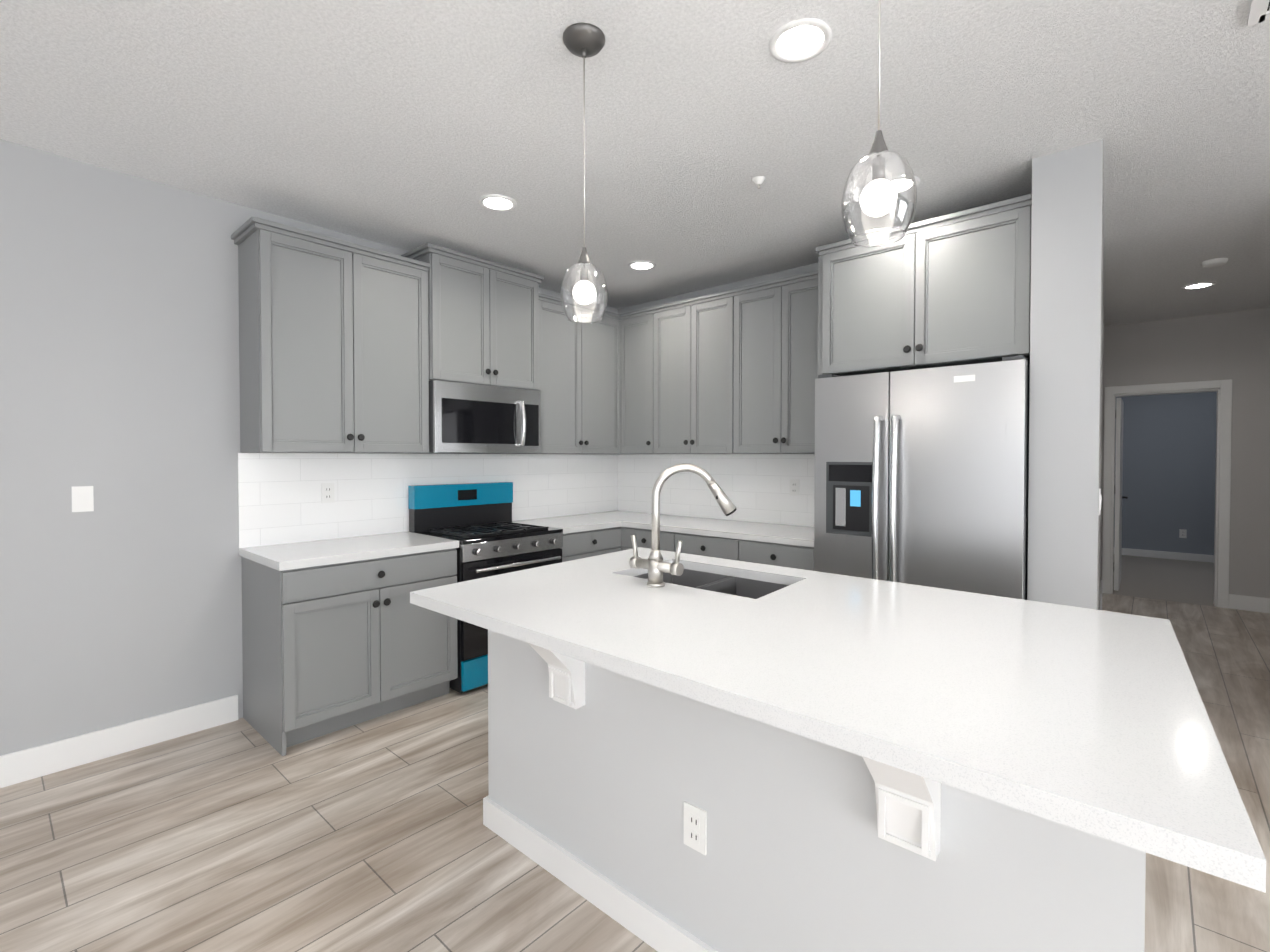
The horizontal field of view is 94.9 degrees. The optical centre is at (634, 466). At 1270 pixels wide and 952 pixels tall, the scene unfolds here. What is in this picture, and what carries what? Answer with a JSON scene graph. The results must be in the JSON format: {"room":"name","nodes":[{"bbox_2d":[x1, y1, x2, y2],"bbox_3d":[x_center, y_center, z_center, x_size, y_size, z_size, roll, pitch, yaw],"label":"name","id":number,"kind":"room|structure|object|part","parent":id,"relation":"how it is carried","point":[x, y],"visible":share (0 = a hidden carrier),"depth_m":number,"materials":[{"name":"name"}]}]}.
{"room":"kitchen","nodes":[
{"label":"kitchen","id":0,"kind":"room"},
{"bbox_2d":[0,139,617,755],"bbox_3d":[-2.889,-0.007,2.351,0.150,2.740,8.350,1,1,42],"label":"wall","id":1,"kind":"structure","parent":0,"point":[120,603],"depth_m":2.74,"materials":[{"name":"grey paint"}]},
{"bbox_2d":[231,216,430,452],"bbox_3d":[-1.684,-0.650,3.307,0.361,1.145,0.930,1,1,42],"label":"upper cabinet","id":2,"kind":"object","parent":1,"relation":"attached to","point":[346,347],"depth_m":3.12,"materials":[{"name":"grey wood"}]},
{"bbox_2d":[415,246,542,393],"bbox_3d":[-1.093,-0.927,3.950,0.382,0.785,0.822,1,1,42],"label":"upper cabinet","id":3,"kind":"object","parent":1,"relation":"attached to","point":[487,317],"depth_m":3.79,"materials":[{"name":"grey wood"}]},
{"bbox_2d":[413,380,540,453],"bbox_3d":[-1.060,-0.307,3.930,0.464,0.442,0.812,1,1,42],"label":"microwave","id":4,"kind":"object","parent":3,"relation":"attached to","point":[466,418],"visible":0.96,"depth_m":3.77,"materials":[{"name":"grey metal"}]},
{"bbox_2d":[537,294,618,453],"bbox_3d":[-0.540,-0.671,4.602,0.350,1.145,0.875,1,1,42],"label":"upper cabinet","id":5,"kind":"object","parent":1,"relation":"attached to","point":[580,396],"depth_m":4.47,"materials":[{"name":"grey wood"}]},
{"bbox_2d":[0,593,1269,951],"bbox_3d":[1.151,1.412,1.236,7.800,0.060,12.020,1,1,42],"label":"floor","id":6,"kind":"structure","parent":0,"point":[244,835],"depth_m":2.08,"materials":[{"name":"brown wood"}]},
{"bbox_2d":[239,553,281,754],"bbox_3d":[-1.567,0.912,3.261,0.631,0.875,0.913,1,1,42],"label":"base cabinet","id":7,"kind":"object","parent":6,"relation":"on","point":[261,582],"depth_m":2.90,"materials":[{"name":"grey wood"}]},
{"bbox_2d":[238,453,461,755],"bbox_3d":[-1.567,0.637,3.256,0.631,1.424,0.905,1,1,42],"label":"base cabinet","id":8,"kind":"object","parent":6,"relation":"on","point":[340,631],"depth_m":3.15,"materials":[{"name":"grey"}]},
{"bbox_2d":[408,482,562,692],"bbox_3d":[-0.960,0.732,3.858,0.688,1.215,0.772,1,1,42],"label":"range","id":9,"kind":"object","parent":6,"relation":"on","point":[482,528],"visible":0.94,"depth_m":3.76,"materials":[{"name":"black metal"}]},
{"bbox_2d":[462,454,565,561],"bbox_3d":[-1.001,0.627,3.892,0.631,1.424,0.798,1,1,42],"label":"backsplash","id":10,"kind":"structure","parent":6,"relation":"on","point":[539,480],"depth_m":4.51,"materials":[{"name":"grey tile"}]},
{"bbox_2d":[566,454,621,560],"bbox_3d":[-0.539,0.618,4.412,0.631,1.424,0.594,1,1,42],"label":"base cabinet","id":11,"kind":"object","parent":6,"relation":"on","point":[593,481],"depth_m":4.90,"materials":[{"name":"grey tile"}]},
{"bbox_2d":[622,454,673,551],"bbox_3d":[0.287,0.617,4.497,0.524,1.424,0.631,1,1,42],"label":"base cabinet","id":12,"kind":"object","parent":6,"relation":"on","point":[640,472],"depth_m":4.95,"materials":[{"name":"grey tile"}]},
{"bbox_2d":[674,454,737,560],"bbox_3d":[0.677,0.623,4.150,0.520,1.424,0.631,1,1,42],"label":"base cabinet","id":13,"kind":"object","parent":6,"relation":"on","point":[703,528],"depth_m":4.52,"materials":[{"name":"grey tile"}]},
{"bbox_2d":[738,454,814,570],"bbox_3d":[1.063,0.628,3.807,0.512,1.424,0.631,1,1,42],"label":"base cabinet","id":14,"kind":"object","parent":6,"relation":"on","point":[776,527],"depth_m":4.13,"materials":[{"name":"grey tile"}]},
{"bbox_2d":[410,547,1265,951],"bbox_3d":[0.394,0.913,1.931,2.172,0.915,1.335,1,1,42],"label":"kitchen island","id":15,"kind":"object","parent":6,"relation":"on","point":[710,755],"depth_m":1.39,"materials":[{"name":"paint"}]},
{"bbox_2d":[629,463,736,586],"bbox_3d":[0.178,0.219,2.240,0.354,0.462,0.254,1,1,42],"label":"faucet","id":16,"kind":"object","parent":15,"relation":"on","point":[655,565],"visible":1,"depth_m":2.19,"materials":[{"name":"silver metal"}]},
{"bbox_2d":[811,194,1031,453],"bbox_3d":[1.640,0.046,3.272,1.034,2.605,0.649,1,1,42],"label":"upper cabinet","id":17,"kind":"object","parent":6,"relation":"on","point":[955,290],"depth_m":2.98,"materials":[{"name":"grey wood"}]},
{"bbox_2d":[814,355,1029,599],"bbox_3d":[1.585,0.422,3.174,0.978,1.855,0.842,1,1,42],"label":"refrigerator","id":18,"kind":"object","parent":6,"relation":"on","point":[921,477],"visible":0.67,"depth_m":2.86,"materials":[{"name":"grey metal"}]},
{"bbox_2d":[0,0,1269,325],"bbox_3d":[2.248,-1.428,2.422,7.800,0.100,15.320,1,1,42],"label":"ceiling","id":19,"kind":"structure","parent":0,"point":[406,124],"depth_m":2.31,"materials":[{"name":"white paint"}]},
{"bbox_2d":[479,194,516,211],"bbox_3d":[-0.722,-1.384,3.071,0.195,0.009,0.195,0,1,-3],"label":"recessed light","id":20,"kind":"object","parent":19,"relation":"in","point":[494,202],"depth_m":3.06,"materials":[{"name":"white plastic"}]},
{"bbox_2d":[561,23,607,323],"bbox_3d":[-0.163,-0.920,1.872,0.152,0.897,0.152,1,1,42],"label":"pendant light","id":21,"kind":"object","parent":19,"relation":"hanging from","point":[584,40],"visible":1,"depth_m":1.85,"materials":[{"name":"clear glass"}]},
{"bbox_3d":[-0.163,-0.560,1.878,0.152,0.177,0.152,1,1,42],"label":"lamp shade","id":22,"kind":"part","parent":21,"relation":"part of","materials":[{"name":"clear glass"}]},
{"bbox_2d":[628,261,655,269],"bbox_3d":[0.048,-1.400,4.072,0.195,0.009,0.195,0,1,-3],"label":"recessed light","id":23,"kind":"object","parent":19,"relation":"in","point":[635,265],"depth_m":4.07,"materials":[{"name":"white plastic"}]},
{"bbox_2d":[769,18,831,62],"bbox_3d":[0.531,-1.364,1.877,0.195,0.009,0.195,0,1,-3],"label":"recessed light","id":24,"kind":"object","parent":19,"relation":"in","point":[800,40],"depth_m":1.87,"materials":[{"name":"white plastic"}]},
{"bbox_2d":[841,0,916,247],"bbox_3d":[0.531,-0.928,1.268,0.152,0.861,0.152,1,1,42],"label":"pendant light","id":25,"kind":"object","parent":19,"relation":"hanging from","point":[878,197],"visible":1,"depth_m":1.25,"materials":[{"name":"clear glass"}]},
{"bbox_3d":[0.531,-0.586,1.273,0.152,0.177,0.152,1,1,42],"label":"lamp shade","id":26,"kind":"part","parent":25,"relation":"part of","materials":[{"name":"clear glass"}]},
{"bbox_2d":[887,175,919,193],"bbox_3d":[1.294,-1.381,2.870,0.195,0.009,0.195,0,1,-3],"label":"recessed light","id":27,"kind":"object","parent":19,"relation":"in","point":[917,179],"depth_m":2.83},
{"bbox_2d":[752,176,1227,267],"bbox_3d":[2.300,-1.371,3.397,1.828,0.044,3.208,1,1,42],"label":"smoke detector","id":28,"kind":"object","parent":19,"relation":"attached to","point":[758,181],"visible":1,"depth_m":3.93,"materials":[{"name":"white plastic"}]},
{"bbox_2d":[1181,282,1215,289],"bbox_3d":[4.397,-1.408,4.553,0.195,0.009,0.195,0,1,-3],"label":"recessed light","id":29,"kind":"object","parent":19,"relation":"in","point":[1203,284],"depth_m":4.54,"materials":[{"name":"white plastic"}]},
{"bbox_2d":[1247,0,1269,26],"bbox_3d":[1.967,-1.356,1.476,0.550,0.012,0.380,1,1,42],"label":"ceiling vent","id":30,"kind":"object","parent":19,"relation":"in","point":[1259,11],"visible":1,"depth_m":1.74,"materials":[{"name":"grey"}]},
{"bbox_2d":[618,263,817,454],"bbox_3d":[1.095,-0.038,4.294,3.220,2.740,0.150,1,1,42],"label":"wall","id":31,"kind":"structure","parent":0,"point":[773,276],"depth_m":4.53,"materials":[{"name":"grey paint"}]},
{"bbox_2d":[619,306,654,453],"bbox_3d":[0.117,-0.674,4.816,0.372,1.145,0.349,1,1,42],"label":"upper cabinet","id":32,"kind":"object","parent":31,"relation":"attached to","point":[636,328],"depth_m":4.68,"materials":[{"name":"grey wood"}]},
{"bbox_2d":[655,289,734,453],"bbox_3d":[0.528,-0.668,4.450,0.728,1.145,0.349,1,1,42],"label":"upper cabinet","id":33,"kind":"object","parent":31,"relation":"attached to","point":[695,337],"depth_m":4.29,"materials":[{"name":"grey wood"}]},
{"bbox_2d":[735,272,810,453],"bbox_3d":[1.074,-0.660,3.964,0.734,1.145,0.349,1,1,42],"label":"upper cabinet","id":34,"kind":"object","parent":31,"relation":"attached to","point":[773,317],"depth_m":3.87,"materials":[{"name":"grey wood"}]},
{"bbox_2d":[1027,139,1103,609],"bbox_3d":[3.297,-0.039,4.323,0.471,2.740,4.520,1,1,42],"label":"wall","id":35,"kind":"structure","parent":0,"point":[1066,386],"depth_m":2.55,"materials":[{"name":"grey paint"}]},
{"bbox_2d":[1113,555,1213,605],"bbox_3d":[6.355,1.320,6.858,3.100,0.060,3.300,1,1,42],"label":"floor","id":36,"kind":"structure","parent":0,"point":[1185,581],"depth_m":6.65,"materials":[{"name":"grey carpet"}]},
{"bbox_2d":[1114,392,1216,554],"bbox_3d":[7.419,-0.099,8.017,2.820,2.740,0.120,1,1,42],"label":"wall","id":37,"kind":"structure","parent":0,"point":[1169,458],"depth_m":8.02,"materials":[{"name":"paint"}]},
{"bbox_2d":[1101,307,1269,597],"bbox_3d":[5.560,-0.056,5.415,2.400,2.740,0.120,1,1,42],"label":"wall","id":38,"kind":"structure","parent":0,"point":[1234,346],"depth_m":5.37,"materials":[{"name":"paint"}]},
{"bbox_2d":[1113,398,1127,590],"bbox_3d":[5.239,0.286,6.281,0.090,2.003,0.780,1,1,42],"label":"door leaf","id":39,"kind":"structure","parent":38,"relation":"in","point":[1119,412],"depth_m":6.06,"materials":[{"name":"grey"}]},
{"bbox_2d":[1214,400,1216,524],"bbox_3d":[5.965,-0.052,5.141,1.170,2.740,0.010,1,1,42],"label":"wall","id":40,"kind":"structure","parent":0,"point":[1214,400],"depth_m":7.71,"materials":[{"name":"paint"}]},
{"bbox_3d":[1.170,0.012,1.196,7.750,2.740,12.020,1,1,42],"label":"wall","id":41,"kind":"structure","parent":0,"visible":0},
{"bbox_2d":[72,486,93,511],"bbox_3d":[-2.512,0.148,2.655,0.009,0.116,0.072,1,1,42],"label":"light switch","id":42,"kind":"object","parent":41,"relation":"attached to","point":[82,498],"depth_m":2.65,"materials":[{"name":"white plastic"}]},
{"bbox_2d":[321,483,334,502],"bbox_3d":[-1.806,0.156,3.432,0.007,0.116,0.072,1,1,42],"label":"outlet","id":43,"kind":"object","parent":41,"relation":"attached to","point":[327,489],"depth_m":3.43,"materials":[{"name":"white plastic"}]},
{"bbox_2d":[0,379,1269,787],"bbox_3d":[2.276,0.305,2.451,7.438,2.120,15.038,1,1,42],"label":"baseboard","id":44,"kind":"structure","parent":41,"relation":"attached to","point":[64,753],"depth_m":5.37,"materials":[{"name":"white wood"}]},
{"bbox_2d":[790,479,798,495],"bbox_3d":[1.131,0.149,4.141,0.072,0.116,0.007,1,1,42],"label":"outlet","id":45,"kind":"object","parent":41,"relation":"attached to","point":[794,483],"depth_m":4.14,"materials":[{"name":"white plastic"}]},
{"bbox_2d":[1099,489,1101,514],"bbox_3d":[2.087,0.159,2.617,0.009,0.116,0.072,1,1,42],"label":"light switch","id":46,"kind":"object","parent":41,"relation":"attached to","point":[1100,496],"depth_m":2.60,"materials":[{"name":"white plastic"}]},
{"bbox_2d":[1179,529,1186,537],"bbox_3d":[7.444,0.913,7.924,0.072,0.116,0.007,1,1,42],"label":"outlet","id":47,"kind":"object","parent":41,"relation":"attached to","point":[1182,532],"depth_m":7.93,"materials":[{"name":"white plastic"}]}
]}

